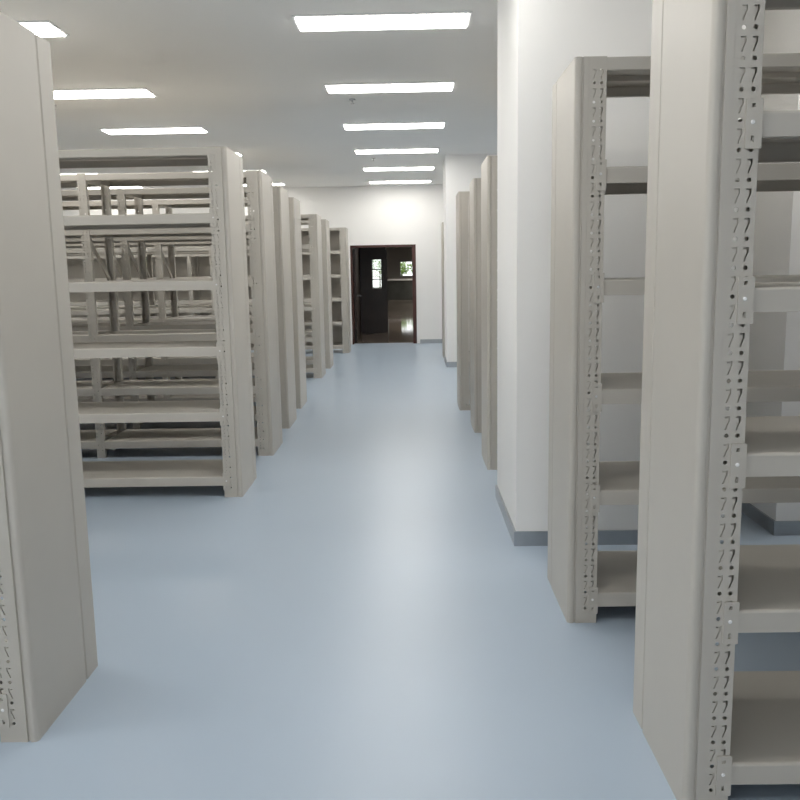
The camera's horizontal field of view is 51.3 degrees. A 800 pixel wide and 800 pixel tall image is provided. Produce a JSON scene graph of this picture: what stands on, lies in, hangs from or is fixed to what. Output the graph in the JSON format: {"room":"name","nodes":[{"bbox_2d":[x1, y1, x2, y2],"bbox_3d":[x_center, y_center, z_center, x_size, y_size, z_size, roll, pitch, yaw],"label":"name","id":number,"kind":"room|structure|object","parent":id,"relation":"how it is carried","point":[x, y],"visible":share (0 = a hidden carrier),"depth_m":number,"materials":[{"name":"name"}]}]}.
{"room":"archive storage room","nodes":[
{"label":"archive storage room","id":0,"kind":"room"},
{"bbox_2d":[0,0,497,189],"bbox_3d":[-1.048,-2.924,6.745,14.680,0.150,22.680,-1,9,1],"label":"ceiling","id":1,"kind":"structure","parent":0,"point":[243,72],"depth_m":7.83,"materials":[{"name":"paint"}]},
{"bbox_2d":[17,20,68,36],"bbox_3d":[-3.125,-2.701,6.096,1.274,0.020,0.359,-1,9,1],"label":"recessed light","id":2,"kind":"object","parent":1,"relation":"in","point":[44,28],"visible":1,"depth_m":6.04,"materials":[{"name":"white plastic"}]},
{"bbox_2d":[21,23,64,36],"bbox_3d":[-3.125,-2.701,6.096,1.230,0.020,0.315,-1,9,1],"label":"diffuser","id":3,"kind":"object","parent":2,"relation":"attached to","point":[41,29],"depth_m":6.07,"materials":[{"name":"white plastic"}]},
{"bbox_2d":[54,88,156,98],"bbox_3d":[-3.099,-3.038,8.269,1.274,0.020,0.359,-1,9,1],"label":"recessed light","id":4,"kind":"object","parent":1,"relation":"in","point":[111,92],"visible":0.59,"depth_m":8.22,"materials":[{"name":"white plastic"}]},
{"bbox_2d":[99,127,208,134],"bbox_3d":[-3.073,-3.375,10.443,1.274,0.020,0.359,-1,9,1],"label":"recessed light","id":5,"kind":"object","parent":1,"relation":"in","point":[157,130],"visible":1,"depth_m":10.37,"materials":[{"name":"white plastic"}]},
{"bbox_2d":[292,11,471,30],"bbox_3d":[-0.125,-2.746,6.053,1.274,0.020,0.359,-1,9,1],"label":"recessed light","id":6,"kind":"object","parent":1,"relation":"in","point":[455,19],"visible":1,"depth_m":6.00,"materials":[{"name":"white plastic"}]},
{"bbox_2d":[324,81,454,92],"bbox_3d":[-0.099,-3.083,8.226,1.274,0.020,0.359,-1,9,1],"label":"recessed light","id":7,"kind":"object","parent":1,"relation":"in","point":[449,85],"visible":1,"depth_m":8.17,"materials":[{"name":"white plastic"}]},
{"bbox_2d":[342,122,445,129],"bbox_3d":[-0.073,-3.420,10.400,1.274,0.020,0.359,-1,9,1],"label":"recessed light","id":8,"kind":"object","parent":1,"relation":"in","point":[407,125],"visible":1,"depth_m":10.33,"materials":[{"name":"white plastic"}]},
{"bbox_2d":[354,148,439,153],"bbox_3d":[-0.047,-3.757,12.574,1.274,0.020,0.359,-1,9,1],"label":"recessed light","id":9,"kind":"object","parent":1,"relation":"in","point":[408,150],"visible":1,"depth_m":12.49,"materials":[{"name":"white plastic"}]},
{"bbox_2d":[362,166,434,170],"bbox_3d":[-0.021,-4.094,14.748,1.274,0.020,0.359,-1,9,1],"label":"recessed light","id":10,"kind":"object","parent":1,"relation":"in","point":[421,167],"visible":1,"depth_m":14.66,"materials":[{"name":"white plastic"}]},
{"bbox_2d":[62,185,443,343],"bbox_3d":[-0.885,-2.904,18.101,14.680,3.370,0.240,-1,9,1],"label":"wall","id":11,"kind":"structure","parent":0,"point":[394,214],"depth_m":17.83,"materials":[{"name":"white paint"}]},
{"bbox_2d":[350,244,416,343],"bbox_3d":[-0.350,-2.299,18.191,1.410,2.130,0.254,-1,9,1],"label":"door frame","id":12,"kind":"structure","parent":11,"relation":"attached to","point":[413,246],"depth_m":18.04,"materials":[{"name":"brown wood"}]},
{"bbox_2d":[353,247,384,333],"bbox_3d":[-0.762,-2.984,19.817,0.760,3.000,3.140,-1,9,1],"label":"wall","id":13,"kind":"structure","parent":0,"point":[378,248],"depth_m":21.00,"materials":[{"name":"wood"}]},
{"bbox_2d":[353,249,361,342],"bbox_3d":[-0.947,-2.353,18.804,0.110,2.050,0.920,-1,9,1],"label":"door","id":14,"kind":"structure","parent":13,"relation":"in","point":[355,252],"depth_m":18.48,"materials":[{"name":"brown wood"}]},
{"bbox_2d":[359,249,387,332],"bbox_3d":[-0.667,-2.780,21.361,0.700,2.119,0.050,-1,9,1],"label":"door","id":15,"kind":"structure","parent":13,"relation":"in","point":[373,263],"depth_m":21.34,"materials":[{"name":"brown wood"}]},
{"bbox_2d":[385,247,411,280],"bbox_3d":[0.617,-7.912,51.492,10.000,3.000,0.200,-1,9,1],"label":"wall","id":16,"kind":"structure","parent":0,"point":[395,256],"depth_m":51.29,"materials":[{"name":"paint"}]},
{"bbox_2d":[0,300,799,799],"bbox_3d":[-0.719,-2.960,29.788,14.680,0.100,68.240,-1,9,1],"label":"floor","id":17,"kind":"structure","parent":0,"point":[367,621],"depth_m":3.60,"materials":[{"name":"blue plastic"}]},
{"bbox_2d":[0,11,97,741],"bbox_3d":[-2.798,-0.042,2.964,3.088,2.412,0.577,-1,9,1],"label":"storage rack","id":18,"kind":"object","parent":17,"relation":"on","point":[48,648],"visible":1,"depth_m":2.87,"materials":[{"name":"grey metal"}]},
{"bbox_2d":[58,146,256,496],"bbox_3d":[-4.161,-0.498,6.066,6.049,2.412,0.578,-1,9,1],"label":"storage rack","id":19,"kind":"object","parent":17,"relation":"on","point":[232,346],"visible":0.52,"depth_m":5.86,"materials":[{"name":"grey metal"}]},
{"bbox_2d":[58,147,215,168],"bbox_3d":[-1.990,-1.698,5.858,1.406,0.052,0.562,-1,9,1],"label":"shelf","id":20,"kind":"object","parent":19,"relation":"attached to","point":[190,156],"depth_m":5.92,"materials":[{"name":"grey metal"}]},
{"bbox_2d":[63,213,218,229],"bbox_3d":[-1.982,-1.264,5.925,1.406,0.066,0.562,-1,9,1],"label":"shelf","id":21,"kind":"object","parent":19,"relation":"attached to","point":[188,220],"depth_m":5.65,"materials":[{"name":"grey metal"}]},
{"bbox_2d":[68,280,221,291],"bbox_3d":[-1.975,-0.820,5.994,1.406,0.066,0.562,-1,9,1],"label":"shelf","id":22,"kind":"object","parent":19,"relation":"attached to","point":[168,285],"depth_m":5.71,"materials":[{"name":"grey metal"}]},
{"bbox_2d":[73,340,224,357],"bbox_3d":[-1.967,-0.370,6.064,1.406,0.066,0.562,-1,9,1],"label":"shelf","id":23,"kind":"object","parent":19,"relation":"attached to","point":[204,347],"depth_m":5.79,"materials":[{"name":"grey metal"}]},
{"bbox_2d":[78,400,227,422],"bbox_3d":[-1.959,0.084,6.134,1.406,0.066,0.562,-1,9,1],"label":"shelf","id":24,"kind":"object","parent":19,"relation":"attached to","point":[199,410],"depth_m":5.90,"materials":[{"name":"grey metal"}]},
{"bbox_2d":[82,459,230,487],"bbox_3d":[-1.951,0.544,6.205,1.406,0.066,0.562,-1,9,1],"label":"shelf","id":25,"kind":"object","parent":19,"relation":"attached to","point":[147,473],"depth_m":6.04,"materials":[{"name":"grey metal"}]},
{"bbox_2d":[60,170,282,457],"bbox_3d":[-4.005,-0.706,7.392,5.768,2.412,0.570,-1,9,1],"label":"storage rack","id":26,"kind":"object","parent":17,"relation":"on","point":[268,434],"visible":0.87,"depth_m":7.20,"materials":[{"name":"grey metal"}]},
{"bbox_2d":[60,174,99,187],"bbox_3d":[-3.349,-1.882,7.202,1.336,0.052,0.562,-1,9,1],"label":"shelf","id":27,"kind":"object","parent":26,"relation":"attached to","point":[67,180],"depth_m":7.21,"materials":[{"name":"grey metal"}]},
{"bbox_2d":[64,230,103,237],"bbox_3d":[-3.341,-1.449,7.269,1.336,0.066,0.562,-1,9,1],"label":"shelf","id":28,"kind":"object","parent":26,"relation":"attached to","point":[68,233],"depth_m":6.99,"materials":[{"name":"grey metal"}]},
{"bbox_2d":[72,331,109,342],"bbox_3d":[-3.326,-0.554,7.407,1.336,0.066,0.562,-1,9,1],"label":"shelf","id":29,"kind":"object","parent":26,"relation":"attached to","point":[78,336],"depth_m":7.12,"materials":[{"name":"grey metal"}]},
{"bbox_2d":[76,380,113,395],"bbox_3d":[-3.318,-0.100,7.478,1.336,0.066,0.562,-1,9,1],"label":"shelf","id":30,"kind":"object","parent":26,"relation":"attached to","point":[84,388],"depth_m":7.26,"materials":[{"name":"grey metal"}]},
{"bbox_2d":[80,429,116,448],"bbox_3d":[-3.310,0.359,7.549,1.336,0.066,0.562,-1,9,1],"label":"shelf","id":31,"kind":"object","parent":26,"relation":"attached to","point":[88,438],"depth_m":7.43,"materials":[{"name":"grey metal"}]},
{"bbox_2d":[85,171,252,186],"bbox_3d":[-1.939,-1.903,7.182,1.336,0.052,0.562,-1,9,1],"label":"shelf","id":32,"kind":"object","parent":26,"relation":"attached to","point":[163,178],"depth_m":6.92,"materials":[{"name":"grey metal"}]},
{"bbox_2d":[89,224,254,237],"bbox_3d":[-1.932,-1.470,7.249,1.336,0.066,0.562,-1,9,1],"label":"shelf","id":33,"kind":"object","parent":26,"relation":"attached to","point":[161,232],"depth_m":6.98,"materials":[{"name":"grey metal"}]},
{"bbox_2d":[93,278,256,285],"bbox_3d":[-1.924,-1.026,7.317,1.336,0.066,0.562,-1,9,1],"label":"shelf","id":34,"kind":"object","parent":26,"relation":"attached to","point":[251,282],"depth_m":7.04,"materials":[{"name":"grey metal"}]},
{"bbox_2d":[97,328,259,341],"bbox_3d":[-1.916,-0.576,7.387,1.336,0.066,0.562,-1,9,1],"label":"shelf","id":35,"kind":"object","parent":26,"relation":"attached to","point":[119,335],"depth_m":7.11,"materials":[{"name":"grey metal"}]},
{"bbox_2d":[101,378,261,395],"bbox_3d":[-1.908,-0.121,7.457,1.336,0.066,0.562,-1,9,1],"label":"shelf","id":36,"kind":"object","parent":26,"relation":"attached to","point":[156,386],"depth_m":7.19,"materials":[{"name":"grey metal"}]},
{"bbox_2d":[105,427,263,448],"bbox_3d":[-1.900,0.338,7.529,1.336,0.066,0.562,-1,9,1],"label":"shelf","id":37,"kind":"object","parent":26,"relation":"attached to","point":[177,437],"depth_m":7.31,"materials":[{"name":"grey metal"}]},
{"bbox_2d":[61,186,296,428],"bbox_3d":[-4.170,-0.898,8.649,6.048,2.412,0.570,-1,9,1],"label":"storage rack","id":38,"kind":"object","parent":17,"relation":"on","point":[132,371],"visible":0.49,"depth_m":8.44,"materials":[{"name":"grey metal"}]},
{"bbox_2d":[61,189,133,200],"bbox_3d":[-3.479,-2.074,8.459,1.406,0.052,0.562,-1,9,1],"label":"shelf","id":39,"kind":"object","parent":38,"relation":"attached to","point":[67,195],"depth_m":8.18,"materials":[{"name":"grey metal"}]},
{"bbox_2d":[65,237,136,243],"bbox_3d":[-3.471,-1.641,8.526,1.406,0.066,0.562,-1,9,1],"label":"shelf","id":40,"kind":"object","parent":38,"relation":"attached to","point":[119,239],"depth_m":8.25,"materials":[{"name":"grey metal"}]},
{"bbox_2d":[72,322,141,330],"bbox_3d":[-3.456,-0.747,8.664,1.406,0.066,0.562,-1,9,1],"label":"shelf","id":41,"kind":"object","parent":38,"relation":"attached to","point":[75,326],"depth_m":8.38,"materials":[{"name":"grey metal"}]},
{"bbox_2d":[75,365,144,377],"bbox_3d":[-3.448,-0.292,8.735,1.406,0.066,0.562,-1,9,1],"label":"shelf","id":42,"kind":"object","parent":38,"relation":"attached to","point":[80,371],"depth_m":8.46,"materials":[{"name":"grey metal"}]},
{"bbox_2d":[124,187,253,198],"bbox_3d":[-1.999,-2.097,8.438,1.406,0.052,0.562,-1,9,1],"label":"shelf","id":43,"kind":"object","parent":38,"relation":"attached to","point":[155,193],"depth_m":8.17,"materials":[{"name":"grey metal"}]},
{"bbox_2d":[133,320,258,329],"bbox_3d":[-1.976,-0.769,8.643,1.406,0.066,0.562,-1,9,1],"label":"shelf","id":44,"kind":"object","parent":38,"relation":"attached to","point":[149,325],"depth_m":8.37,"materials":[{"name":"grey metal"}]},
{"bbox_2d":[136,363,260,376],"bbox_3d":[-1.968,-0.315,8.713,1.406,0.066,0.562,-1,9,1],"label":"shelf","id":45,"kind":"object","parent":38,"relation":"attached to","point":[181,370],"depth_m":8.45,"materials":[{"name":"grey metal"}]},
{"bbox_2d":[127,235,274,242],"bbox_3d":[-1.992,-1.664,8.505,1.406,0.066,0.562,-1,9,1],"label":"shelf","id":46,"kind":"object","parent":38,"relation":"attached to","point":[174,238],"depth_m":8.24,"materials":[{"name":"grey metal"}]},
{"bbox_2d":[139,277,276,281],"bbox_3d":[-1.984,-1.219,8.573,1.406,0.066,0.562,-1,9,1],"label":"shelf","id":47,"kind":"object","parent":38,"relation":"attached to","point":[145,278],"depth_m":8.40,"materials":[{"name":"grey metal"}]},
{"bbox_2d":[139,406,281,422],"bbox_3d":[-1.960,0.145,8.785,1.406,0.066,0.562,-1,9,1],"label":"shelf","id":48,"kind":"object","parent":38,"relation":"attached to","point":[255,411],"depth_m":8.51,"materials":[{"name":"grey metal"}]},
{"bbox_2d":[62,197,306,408],"bbox_3d":[-4.195,-1.089,9.885,6.048,2.412,0.570,-1,9,1],"label":"storage rack","id":49,"kind":"object","parent":17,"relation":"on","point":[294,204],"visible":0.36,"depth_m":9.69,"materials":[{"name":"grey metal"}]},
{"bbox_2d":[62,200,164,209],"bbox_3d":[-3.504,-2.265,9.694,1.406,0.052,0.562,-1,9,1],"label":"shelf","id":50,"kind":"object","parent":49,"relation":"attached to","point":[130,204],"depth_m":9.42,"materials":[{"name":"grey metal"}]},
{"bbox_2d":[65,242,167,247],"bbox_3d":[-3.496,-1.832,9.762,1.406,0.066,0.562,-1,9,1],"label":"shelf","id":51,"kind":"object","parent":49,"relation":"attached to","point":[147,244],"depth_m":9.49,"materials":[{"name":"grey metal"}]},
{"bbox_2d":[71,316,171,322],"bbox_3d":[-3.481,-0.938,9.900,1.406,0.066,0.562,-1,9,1],"label":"shelf","id":52,"kind":"object","parent":49,"relation":"attached to","point":[152,318],"depth_m":9.62,"materials":[{"name":"grey metal"}]},
{"bbox_2d":[74,357,169,364],"bbox_3d":[-3.473,-0.483,9.970,1.406,0.066,0.562,-1,9,1],"label":"shelf","id":53,"kind":"object","parent":49,"relation":"attached to","point":[140,360],"depth_m":9.69,"materials":[{"name":"grey metal"}]},
{"bbox_2d":[77,395,173,401],"bbox_3d":[-3.465,-0.024,10.041,1.406,0.066,0.562,-1,9,1],"label":"shelf","id":54,"kind":"object","parent":49,"relation":"attached to","point":[127,398],"depth_m":9.77,"materials":[{"name":"grey metal"}]},
{"bbox_2d":[161,241,248,245],"bbox_3d":[-2.017,-1.855,9.740,1.406,0.066,0.562,-1,9,1],"label":"shelf","id":55,"kind":"object","parent":49,"relation":"attached to","point":[203,243],"depth_m":9.47,"materials":[{"name":"grey metal"}]},
{"bbox_2d":[165,315,258,321],"bbox_3d":[-2.001,-0.960,9.879,1.406,0.066,0.562,-1,9,1],"label":"shelf","id":56,"kind":"object","parent":49,"relation":"attached to","point":[177,318],"depth_m":9.61,"materials":[{"name":"grey metal"}]},
{"bbox_2d":[158,198,273,207],"bbox_3d":[-2.024,-2.288,9.673,1.406,0.052,0.562,-1,9,1],"label":"shelf","id":57,"kind":"object","parent":49,"relation":"attached to","point":[179,203],"depth_m":9.40,"materials":[{"name":"grey metal"}]},
{"bbox_2d":[170,391,261,401],"bbox_3d":[-1.985,-0.046,10.020,1.406,0.066,0.562,-1,9,1],"label":"shelf","id":58,"kind":"object","parent":49,"relation":"attached to","point":[193,397],"depth_m":9.75,"materials":[{"name":"grey metal"}]},
{"bbox_2d":[168,352,279,363],"bbox_3d":[-1.993,-0.506,9.949,1.406,0.066,0.562,-1,9,1],"label":"shelf","id":59,"kind":"object","parent":49,"relation":"attached to","point":[190,359],"depth_m":9.68,"materials":[{"name":"grey metal"}]},
{"bbox_2d":[66,214,325,379],"bbox_3d":[-3.472,-1.531,12.662,4.568,2.412,0.570,-1,9,1],"label":"storage rack","id":60,"kind":"object","parent":17,"relation":"on","point":[315,277],"visible":0.3,"depth_m":12.40,"materials":[{"name":"grey metal"}]},
{"bbox_2d":[66,248,117,253],"bbox_3d":[-4.993,-2.241,12.570,1.406,0.066,0.562,-1,9,1],"label":"shelf","id":61,"kind":"object","parent":60,"relation":"attached to","point":[100,250],"depth_m":12.29,"materials":[{"name":"grey metal"}]},
{"bbox_2d":[70,308,124,314],"bbox_3d":[-4.977,-1.346,12.708,1.406,0.066,0.562,-1,9,1],"label":"shelf","id":62,"kind":"object","parent":60,"relation":"attached to","point":[99,310],"depth_m":12.43,"materials":[{"name":"grey metal"}]},
{"bbox_2d":[114,246,208,252],"bbox_3d":[-3.513,-2.263,12.549,1.406,0.066,0.562,-1,9,1],"label":"shelf","id":63,"kind":"object","parent":60,"relation":"attached to","point":[193,248],"depth_m":12.27,"materials":[{"name":"grey metal"}]},
{"bbox_2d":[118,307,211,313],"bbox_3d":[-3.498,-1.369,12.687,1.406,0.066,0.562,-1,9,1],"label":"shelf","id":64,"kind":"object","parent":60,"relation":"attached to","point":[168,309],"depth_m":12.41,"materials":[{"name":"grey metal"}]},
{"bbox_2d":[222,305,314,311],"bbox_3d":[-2.018,-1.391,12.666,1.406,0.066,0.562,-1,9,1],"label":"shelf","id":65,"kind":"object","parent":60,"relation":"attached to","point":[311,308],"depth_m":12.38,"materials":[{"name":"grey metal"}]},
{"bbox_2d":[245,214,307,221],"bbox_3d":[-2.041,-2.719,12.460,1.406,0.052,0.562,-1,9,1],"label":"shelf","id":66,"kind":"object","parent":60,"relation":"attached to","point":[303,216],"depth_m":12.18,"materials":[{"name":"grey metal"}]},
{"bbox_2d":[248,275,309,279],"bbox_3d":[-2.026,-1.841,12.597,1.406,0.066,0.562,-1,9,1],"label":"shelf","id":67,"kind":"object","parent":60,"relation":"attached to","point":[305,277],"depth_m":12.31,"materials":[{"name":"grey metal"}]},
{"bbox_2d":[246,244,312,250],"bbox_3d":[-2.033,-2.286,12.528,1.406,0.066,0.562,-1,9,1],"label":"shelf","id":68,"kind":"object","parent":60,"relation":"attached to","point":[309,247],"depth_m":12.24,"materials":[{"name":"grey metal"}]},
{"bbox_2d":[251,335,315,342],"bbox_3d":[-2.010,-0.937,12.736,1.406,0.066,0.562,-1,9,1],"label":"shelf","id":69,"kind":"object","parent":60,"relation":"attached to","point":[308,338],"depth_m":12.45,"materials":[{"name":"grey metal"}]},
{"bbox_2d":[66,219,332,368],"bbox_3d":[-3.448,-1.720,13.877,4.568,2.412,0.570,-1,9,1],"label":"storage rack","id":70,"kind":"object","parent":17,"relation":"on","point":[326,266],"visible":0.23,"depth_m":13.67,"materials":[{"name":"grey metal"}]},
{"bbox_2d":[70,305,139,308],"bbox_3d":[-4.953,-1.535,13.924,1.406,0.066,0.562,-1,9,1],"label":"shelf","id":71,"kind":"object","parent":70,"relation":"attached to","point":[120,306],"depth_m":13.65,"materials":[{"name":"grey metal"}]},
{"bbox_2d":[66,253,146,255],"bbox_3d":[-4.968,-2.429,13.785,1.406,0.066,0.562,-1,9,1],"label":"shelf","id":72,"kind":"object","parent":70,"relation":"attached to","point":[115,253],"depth_m":13.52,"materials":[{"name":"grey metal"}]},
{"bbox_2d":[149,304,218,307],"bbox_3d":[-3.473,-1.558,13.902,1.406,0.066,0.562,-1,9,1],"label":"shelf","id":73,"kind":"object","parent":70,"relation":"attached to","point":[153,305],"depth_m":13.63,"materials":[{"name":"grey metal"}]},
{"bbox_2d":[245,220,311,224],"bbox_3d":[-2.017,-2.908,13.676,1.406,0.052,0.562,-1,9,1],"label":"shelf","id":74,"kind":"object","parent":70,"relation":"attached to","point":[303,222],"depth_m":13.40,"materials":[{"name":"grey metal"}]},
{"bbox_2d":[249,302,314,305],"bbox_3d":[-1.993,-1.580,13.881,1.406,0.066,0.562,-1,9,1],"label":"shelf","id":75,"kind":"object","parent":70,"relation":"attached to","point":[305,303],"depth_m":13.60,"materials":[{"name":"grey metal"}]},
{"bbox_2d":[260,356,316,363],"bbox_3d":[-1.977,-0.666,14.023,1.406,0.066,0.562,-1,9,1],"label":"shelf","id":76,"kind":"object","parent":70,"relation":"attached to","point":[309,359],"depth_m":13.77,"materials":[{"name":"grey metal"}]},
{"bbox_2d":[66,227,350,352],"bbox_3d":[-4.037,-2.111,16.471,6.048,2.412,0.582,-1,9,1],"label":"storage rack","id":77,"kind":"object","parent":17,"relation":"on","point":[187,265],"visible":0.24,"depth_m":16.66,"materials":[{"name":"grey metal"}]},
{"bbox_2d":[70,301,118,305],"bbox_3d":[-6.282,-1.914,16.522,1.406,0.066,0.562,-1,9,1],"label":"shelf","id":78,"kind":"object","parent":77,"relation":"attached to","point":[72,303],"depth_m":16.25,"materials":[{"name":"grey metal"}]},
{"bbox_2d":[115,254,189,257],"bbox_3d":[-4.817,-2.831,16.363,1.406,0.066,0.562,-1,9,1],"label":"shelf","id":79,"kind":"object","parent":77,"relation":"attached to","point":[166,255],"depth_m":16.08,"materials":[{"name":"grey metal"}]},
{"bbox_2d":[118,300,188,304],"bbox_3d":[-4.802,-1.937,16.501,1.406,0.066,0.562,-1,9,1],"label":"shelf","id":80,"kind":"object","parent":77,"relation":"attached to","point":[135,302],"depth_m":16.23,"materials":[{"name":"grey metal"}]},
{"bbox_2d":[190,253,252,256],"bbox_3d":[-3.338,-2.853,16.341,1.406,0.066,0.562,-1,9,1],"label":"shelf","id":81,"kind":"object","parent":77,"relation":"attached to","point":[248,254],"depth_m":16.07,"materials":[{"name":"grey metal"}]},
{"bbox_2d":[193,299,257,303],"bbox_3d":[-3.322,-1.959,16.480,1.406,0.066,0.562,-1,9,1],"label":"shelf","id":82,"kind":"object","parent":77,"relation":"attached to","point":[198,301],"depth_m":16.21,"materials":[{"name":"grey metal"}]},
{"bbox_2d":[304,320,341,325],"bbox_3d":[-1.835,-1.527,16.529,1.406,0.066,0.562,-1,9,1],"label":"shelf","id":83,"kind":"object","parent":77,"relation":"attached to","point":[306,322],"depth_m":16.25,"materials":[{"name":"grey metal"}]},
{"bbox_2d":[305,343,343,348],"bbox_3d":[-1.827,-1.068,16.600,1.406,0.066,0.562,-1,9,1],"label":"shelf","id":84,"kind":"object","parent":77,"relation":"attached to","point":[307,345],"depth_m":16.32,"materials":[{"name":"grey metal"}]},
{"bbox_2d":[441,222,444,357],"bbox_3d":[2.317,-2.030,15.227,3.088,2.412,0.570,-1,9,1],"label":"storage rack","id":85,"kind":"object","parent":17,"relation":"on","point":[442,223],"visible":0.02,"depth_m":15.07,"materials":[{"name":"grey metal"}]},
{"bbox_2d":[456,191,470,409],"bbox_3d":[2.203,-1.141,9.497,3.088,2.412,0.570,-1,9,1],"label":"storage rack","id":86,"kind":"object","parent":17,"relation":"on","point":[462,198],"visible":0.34,"depth_m":9.27,"materials":[{"name":"grey metal"}]},
{"bbox_2d":[470,178,481,432],"bbox_3d":[2.253,-0.939,8.192,3.088,2.412,0.570,-1,9,1],"label":"storage rack","id":87,"kind":"object","parent":17,"relation":"on","point":[475,185],"visible":0.21,"depth_m":8.00,"materials":[{"name":"grey metal"}]},
{"bbox_2d":[481,156,496,469],"bbox_3d":[2.220,-0.705,6.680,3.088,2.412,0.570,-1,9,1],"label":"storage rack","id":88,"kind":"object","parent":17,"relation":"on","point":[489,165],"visible":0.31,"depth_m":6.49,"materials":[{"name":"grey metal"}]},
{"bbox_2d":[497,0,745,530],"bbox_3d":[1.241,-0.918,5.035,1.195,3.370,1.040,-1,9,1],"label":"pier","id":89,"kind":"object","parent":17,"relation":"on","point":[538,40],"visible":0.44,"depth_m":4.57,"materials":[{"name":"white paint"}]},
{"bbox_2d":[495,485,723,545],"bbox_3d":[1.269,0.705,5.286,1.219,0.085,1.064,-1,9,1],"label":"baseboard","id":90,"kind":"object","parent":89,"relation":"attached to","point":[605,537],"visible":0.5,"depth_m":4.77,"materials":[{"name":"plastic"}]},
{"bbox_2d":[547,53,799,622],"bbox_3d":[1.535,-0.248,3.811,1.608,2.412,0.577,-1,9,1],"label":"storage rack","id":91,"kind":"object","parent":17,"relation":"on","point":[608,578],"visible":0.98,"depth_m":3.63,"materials":[{"name":"grey metal"}]},
{"bbox_2d":[584,550,636,606],"bbox_3d":[1.583,0.837,3.982,1.406,0.066,0.562,-1,9,1],"label":"shelf","id":92,"kind":"object","parent":91,"relation":"attached to","point":[616,570],"depth_m":3.86,"materials":[{"name":"grey metal"}]},
{"bbox_2d":[586,461,799,504],"bbox_3d":[1.575,0.374,3.910,1.406,0.066,0.562,-1,9,1],"label":"shelf","id":93,"kind":"object","parent":91,"relation":"attached to","point":[618,480],"depth_m":3.65,"materials":[{"name":"grey metal"}]},
{"bbox_2d":[588,370,799,403],"bbox_3d":[1.567,-0.068,3.842,1.406,0.066,0.562,-1,9,1],"label":"shelf","id":94,"kind":"object","parent":91,"relation":"attached to","point":[765,385],"depth_m":3.58,"materials":[{"name":"grey metal"}]},
{"bbox_2d":[589,275,799,294],"bbox_3d":[1.559,-0.527,3.771,1.406,0.066,0.562,-1,9,1],"label":"shelf","id":95,"kind":"object","parent":91,"relation":"attached to","point":[629,285],"depth_m":3.50,"materials":[{"name":"grey metal"}]},
{"bbox_2d":[591,163,799,194],"bbox_3d":[1.551,-0.982,3.700,1.406,0.066,0.562,-1,9,1],"label":"shelf","id":96,"kind":"object","parent":91,"relation":"attached to","point":[779,177],"depth_m":3.43,"materials":[{"name":"grey metal"}]},
{"bbox_2d":[593,53,799,97],"bbox_3d":[1.543,-1.415,3.633,1.406,0.052,0.562,-1,9,1],"label":"shelf","id":97,"kind":"object","parent":91,"relation":"attached to","point":[627,76],"depth_m":3.69,"materials":[{"name":"grey metal"}]},
{"bbox_2d":[633,0,799,799],"bbox_3d":[2.350,-0.059,2.495,3.088,2.412,0.577,-1,9,1],"label":"storage rack","id":98,"kind":"object","parent":17,"relation":"on","point":[693,716],"visible":1,"depth_m":2.36,"materials":[{"name":"grey metal"}]},
{"bbox_2d":[711,671,799,784],"bbox_3d":[1.657,1.028,2.675,1.406,0.066,0.562,-1,9,1],"label":"shelf","id":99,"kind":"object","parent":98,"relation":"attached to","point":[765,744],"depth_m":2.57,"materials":[{"name":"grey metal"}]},
{"bbox_2d":[717,544,799,632],"bbox_3d":[1.649,0.568,2.603,1.406,0.066,0.562,-1,9,1],"label":"shelf","id":100,"kind":"object","parent":98,"relation":"attached to","point":[768,596],"depth_m":2.47,"materials":[{"name":"grey metal"}]},
{"bbox_2d":[723,416,799,476],"bbox_3d":[1.641,0.123,2.535,1.406,0.066,0.562,-1,9,1],"label":"shelf","id":101,"kind":"object","parent":98,"relation":"attached to","point":[773,442],"depth_m":2.32,"materials":[{"name":"grey metal"}]},
{"bbox_2d":[730,282,799,311],"bbox_3d":[1.633,-0.318,2.466,1.406,0.066,0.562,-1,9,1],"label":"shelf","id":102,"kind":"object","parent":98,"relation":"attached to","point":[768,296],"depth_m":2.20,"materials":[{"name":"grey metal"}]},
{"bbox_2d":[738,110,799,162],"bbox_3d":[1.626,-0.761,2.398,1.406,0.066,0.562,-1,9,1],"label":"shelf","id":103,"kind":"object","parent":98,"relation":"attached to","point":[778,131],"depth_m":2.13,"materials":[{"name":"grey metal"}]},
{"bbox_2d":[765,0,799,9],"bbox_3d":[1.618,-1.214,2.328,1.406,0.052,0.562,-1,9,1],"label":"shelf","id":104,"kind":"object","parent":98,"relation":"attached to","point":[769,4],"depth_m":2.61,"materials":[{"name":"grey metal"}]},
{"bbox_2d":[387,280,412,299],"bbox_3d":[2.387,-6.058,45.686,6.150,1.050,0.060,-1,9,1],"label":"wall","id":105,"kind":"structure","parent":0,"point":[397,290],"depth_m":45.70,"materials":[{"name":"grey paint"}]},
{"bbox_2d":[443,154,496,361],"bbox_3d":[1.349,-2.292,13.898,1.190,3.370,1.000,-1,9,1],"label":"wall","id":106,"kind":"structure","parent":0,"point":[459,171],"depth_m":13.35,"materials":[{"name":"white paint"}]},
{"bbox_2d":[746,9,799,520],"bbox_3d":[2.719,-0.950,5.078,1.080,3.370,0.910,-1,9,1],"label":"wall","id":107,"kind":"structure","parent":0,"point":[774,341],"depth_m":4.82,"materials":[{"name":"white paint"}]},
{"bbox_2d":[741,503,799,535],"bbox_3d":[2.747,0.673,5.329,1.104,0.085,0.934,-1,9,1],"label":"baseboard","id":108,"kind":"structure","parent":107,"relation":"attached to","point":[776,528],"depth_m":4.92,"materials":[{"name":"plastic"}]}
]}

